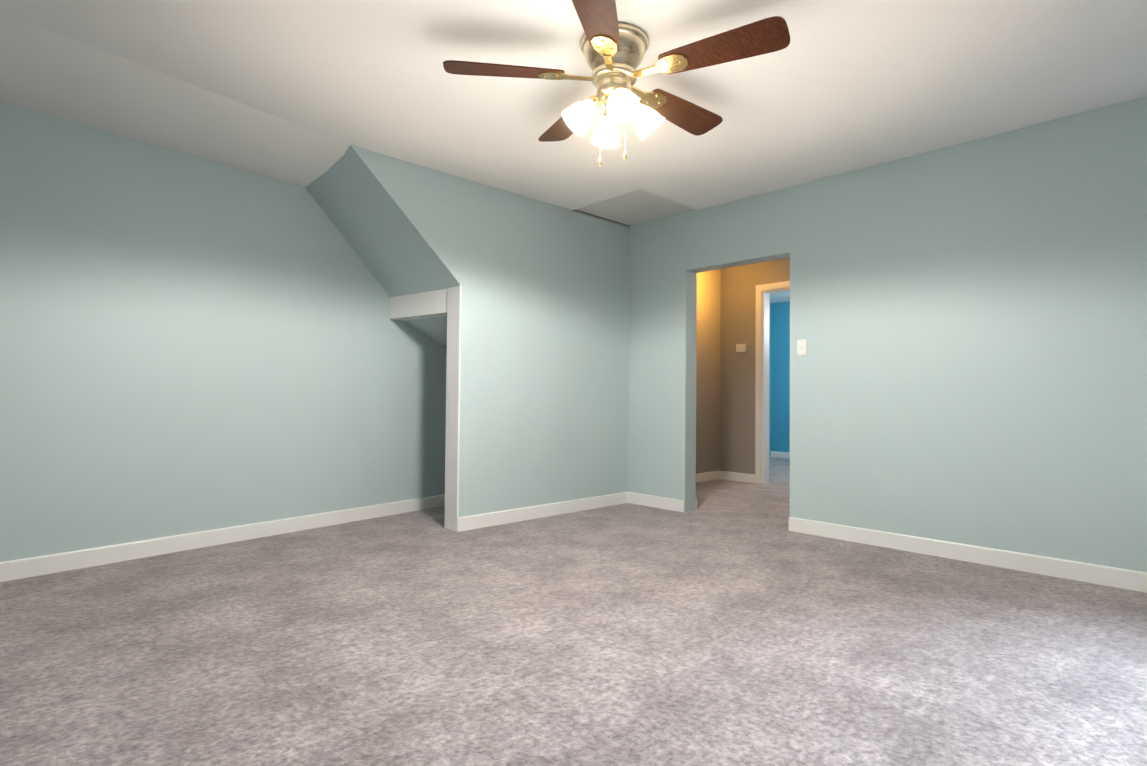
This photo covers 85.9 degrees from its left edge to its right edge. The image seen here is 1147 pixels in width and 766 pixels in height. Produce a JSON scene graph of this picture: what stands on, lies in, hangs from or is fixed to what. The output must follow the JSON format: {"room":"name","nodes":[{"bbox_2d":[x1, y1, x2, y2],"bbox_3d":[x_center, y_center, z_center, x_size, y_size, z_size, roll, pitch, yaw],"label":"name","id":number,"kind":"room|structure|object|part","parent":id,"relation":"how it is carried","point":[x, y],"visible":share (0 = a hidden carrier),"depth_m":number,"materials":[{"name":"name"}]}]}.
{"room":"empty bedroom","nodes":[
{"label":"empty bedroom","id":0,"kind":"room"},
{"bbox_2d":[0,11,349,186],"bbox_3d":[-2.165,-1.479,3.425,0.968,0.230,7.217,0,-2,36],"label":"ceiling","id":1,"kind":"structure","parent":0,"point":[47,71],"depth_m":3.17,"materials":[{"name":"paint"}]},
{"bbox_2d":[0,101,446,561],"bbox_3d":[-2.381,-0.240,3.672,0.120,2.460,7.094,0,-2,38],"label":"wall","id":2,"kind":"structure","parent":0,"point":[190,343],"depth_m":3.65,"materials":[{"name":"blue paint"}]},
{"bbox_2d":[0,494,444,581],"bbox_3d":[-2.332,0.942,3.612,0.016,0.095,6.669,0,-2,38],"label":"baseboard","id":3,"kind":"structure","parent":2,"relation":"attached to","point":[44,564],"depth_m":3.68,"materials":[{"name":"white wood"}]},
{"bbox_2d":[305,156,448,296],"bbox_3d":[-1.362,-1.062,4.332,0.740,0.770,0.910,0,-2,38],"label":"wall","id":4,"kind":"structure","parent":0,"point":[381,244],"depth_m":4.29,"materials":[{"name":"blue paint"}]},
{"bbox_2d":[390,289,447,320],"bbox_3d":[-1.122,-0.583,4.633,0.740,0.170,0.119,0,-2,38],"label":"lintel","id":5,"kind":"object","parent":4,"relation":"attached to","point":[428,304],"visible":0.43,"depth_m":4.58,"materials":[{"name":"white paint"}]},
{"bbox_2d":[404,316,446,349],"bbox_3d":[-0.576,-0.168,5.321,1.746,0.860,0.965,2,-2,-44],"label":"ceiling","id":6,"kind":"structure","parent":0,"point":[434,329],"depth_m":4.88,"materials":[{"name":"blue paint"}]},
{"bbox_2d":[343,145,629,516],"bbox_3d":[-0.485,-0.202,4.638,2.560,2.460,0.150,2,-2,-44],"label":"wall","id":7,"kind":"structure","parent":0,"point":[544,379],"depth_m":4.66,"materials":[{"name":"blue paint"}]},
{"bbox_2d":[444,285,460,531],"bbox_3d":[-0.840,0.172,4.294,0.012,1.690,0.158,2,-2,-44],"label":"door frame","id":8,"kind":"structure","parent":7,"relation":"attached to","point":[452,408],"depth_m":4.28,"materials":[{"name":"white wood"}]},
{"bbox_2d":[458,492,627,531],"bbox_3d":[-0.149,0.988,4.827,1.760,0.095,0.016,2,-2,-44],"label":"baseboard","id":9,"kind":"structure","parent":7,"relation":"attached to","point":[471,522],"depth_m":4.70,"materials":[{"name":"white wood"}]},
{"bbox_2d":[570,188,641,210],"bbox_3d":[0.230,-1.407,4.721,0.022,0.015,0.742,2,-2,-44],"label":"trim","id":10,"kind":"structure","parent":7,"relation":"attached to","point":[606,199],"depth_m":4.70,"materials":[{"name":"paint"}]},
{"bbox_2d":[0,457,1146,765],"bbox_3d":[1.319,1.068,3.460,11.920,0.100,8.820,2,-2,-44],"label":"floor","id":11,"kind":"structure","parent":0,"point":[732,623],"depth_m":2.25,"materials":[{"name":"carpet"}]},
{"bbox_2d":[0,0,1146,226],"bbox_3d":[-0.089,-1.542,1.358,6.870,0.120,7.670,2,-2,-44],"label":"ceiling","id":12,"kind":"structure","parent":0,"point":[373,75],"depth_m":2.90,"materials":[{"name":"paint"}]},
{"bbox_2d":[443,0,789,165],"bbox_3d":[0.209,-1.186,2.648,1.326,0.529,1.379,2,-2,-44],"label":"ceiling fan","id":13,"kind":"object","parent":12,"relation":"hanging from","point":[613,50],"visible":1,"depth_m":2.53,"materials":[{"name":"brown wood"}]},
{"bbox_3d":[0.172,-1.287,2.619,0.290,0.328,0.290,2,-2,-44],"label":"motor","id":14,"kind":"part","parent":13,"relation":"part of","materials":[{"name":"silver metal"}]},
{"bbox_2d":[576,190,692,225],"bbox_3d":[0.546,-1.463,5.038,0.870,0.104,0.720,2,-2,-44],"label":"panel","id":15,"kind":"object","parent":12,"relation":"attached to","point":[635,207],"visible":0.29,"depth_m":4.99,"materials":[{"name":"paint"}]},
{"bbox_2d":[696,269,720,473],"bbox_3d":[1.024,-0.137,6.553,1.970,2.440,0.120,2,-2,-44],"label":"wall","id":16,"kind":"structure","parent":0,"point":[708,381],"depth_m":6.94,"materials":[{"name":"beige paint"}]},
{"bbox_2d":[696,471,719,482],"bbox_3d":[1.017,1.033,6.437,1.850,0.095,0.016,2,-2,-44],"label":"baseboard","id":17,"kind":"structure","parent":16,"relation":"attached to","point":[707,476],"depth_m":6.89,"materials":[{"name":"white wood"}]},
{"bbox_2d":[720,262,761,473],"bbox_3d":[1.917,-0.120,6.956,0.120,2.440,0.530,2,-2,-44],"label":"wall","id":18,"kind":"structure","parent":0,"point":[738,284],"depth_m":6.94,"materials":[{"name":"beige paint"}]},
{"bbox_2d":[720,471,754,482],"bbox_3d":[1.834,1.051,6.909,0.016,0.095,0.460,2,-2,-44],"label":"baseboard","id":19,"kind":"structure","parent":18,"relation":"attached to","point":[737,476],"depth_m":6.90,"materials":[{"name":"white wood"}]},
{"bbox_2d":[736,344,745,351],"bbox_3d":[1.877,-0.392,6.901,0.027,0.090,0.120,2,-2,-44],"label":"thermostat","id":20,"kind":"object","parent":18,"relation":"attached to","point":[740,347],"visible":1,"depth_m":6.89,"materials":[{"name":"plastic"}]},
{"bbox_2d":[755,281,789,483],"bbox_3d":[2.369,0.008,6.467,0.140,2.170,0.940,2,-2,-44],"label":"door frame","id":21,"kind":"structure","parent":18,"relation":"attached to","point":[764,292],"depth_m":6.73,"materials":[{"name":"white wood"}]},
{"bbox_2d":[762,258,789,283],"bbox_3d":[2.385,-1.177,6.498,0.120,0.340,0.800,2,-2,-44],"label":"lintel","id":22,"kind":"object","parent":18,"relation":"attached to","point":[775,271],"visible":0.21,"depth_m":6.63,"materials":[{"name":"beige paint"}]},
{"bbox_2d":[769,303,770,456],"bbox_3d":[2.093,-0.076,8.872,2.780,2.440,0.120,2,-2,-44],"label":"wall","id":23,"kind":"structure","parent":0,"point":[770,385],"depth_m":9.76,"materials":[{"name":"blue paint"}]},
{"bbox_2d":[770,292,789,302],"bbox_3d":[3.535,-1.375,7.487,2.900,0.120,4.140,2,-2,-44],"label":"ceiling","id":24,"kind":"structure","parent":0,"point":[780,297],"depth_m":9.23,"materials":[{"name":"paint"}]},
{"bbox_2d":[771,301,789,451],"bbox_3d":[4.495,-0.065,8.454,0.120,2.440,4.000,2,-2,-44],"label":"wall","id":25,"kind":"structure","parent":0,"point":[780,376],"depth_m":9.68,"materials":[{"name":"blue paint"}]},
{"bbox_2d":[771,451,789,458],"bbox_3d":[4.470,1.105,8.346,0.016,0.095,3.900,2,-2,-44],"label":"baseboard","id":26,"kind":"structure","parent":25,"relation":"attached to","point":[775,454],"depth_m":9.63,"materials":[{"name":"white wood"}]},
{"bbox_2d":[628,96,1146,571],"bbox_3d":[1.365,-0.186,4.661,0.150,2.460,4.670,2,-2,-44],"label":"wall","id":27,"kind":"structure","parent":0,"point":[968,320],"depth_m":3.60,"materials":[{"name":"blue paint"}]},
{"bbox_2d":[628,492,684,511],"bbox_3d":[0.687,1.003,5.214,0.016,0.095,0.610,2,-2,-44],"label":"baseboard","id":28,"kind":"structure","parent":27,"relation":"attached to","point":[658,502],"depth_m":5.19,"materials":[{"name":"white wood"}]},
{"bbox_2d":[640,189,698,210],"bbox_3d":[0.747,-1.403,4.716,0.720,0.015,0.022,2,-2,-44],"label":"trim","id":29,"kind":"structure","parent":27,"relation":"attached to","point":[663,197],"depth_m":4.69,"materials":[{"name":"paint"}]},
{"bbox_2d":[686,187,789,272],"bbox_3d":[1.287,-1.169,4.773,0.150,0.490,0.900,2,-2,-44],"label":"lintel","id":30,"kind":"object","parent":27,"relation":"attached to","point":[750,230],"visible":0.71,"depth_m":4.69,"materials":[{"name":"blue paint"}]},
{"bbox_2d":[797,339,806,355],"bbox_3d":[1.591,-0.247,4.304,0.017,0.115,0.070,2,-2,-44],"label":"switch plate","id":31,"kind":"object","parent":27,"relation":"attached to","point":[802,347],"visible":1,"depth_m":4.30,"materials":[{"name":"plastic"}]},
{"bbox_2d":[789,517,1146,592],"bbox_3d":[3.172,0.968,2.610,0.016,0.095,4.790,2,-2,-44],"label":"baseboard","id":32,"kind":"structure","parent":27,"relation":"attached to","point":[1097,574],"depth_m":3.49,"materials":[{"name":"white wood"}]}
]}

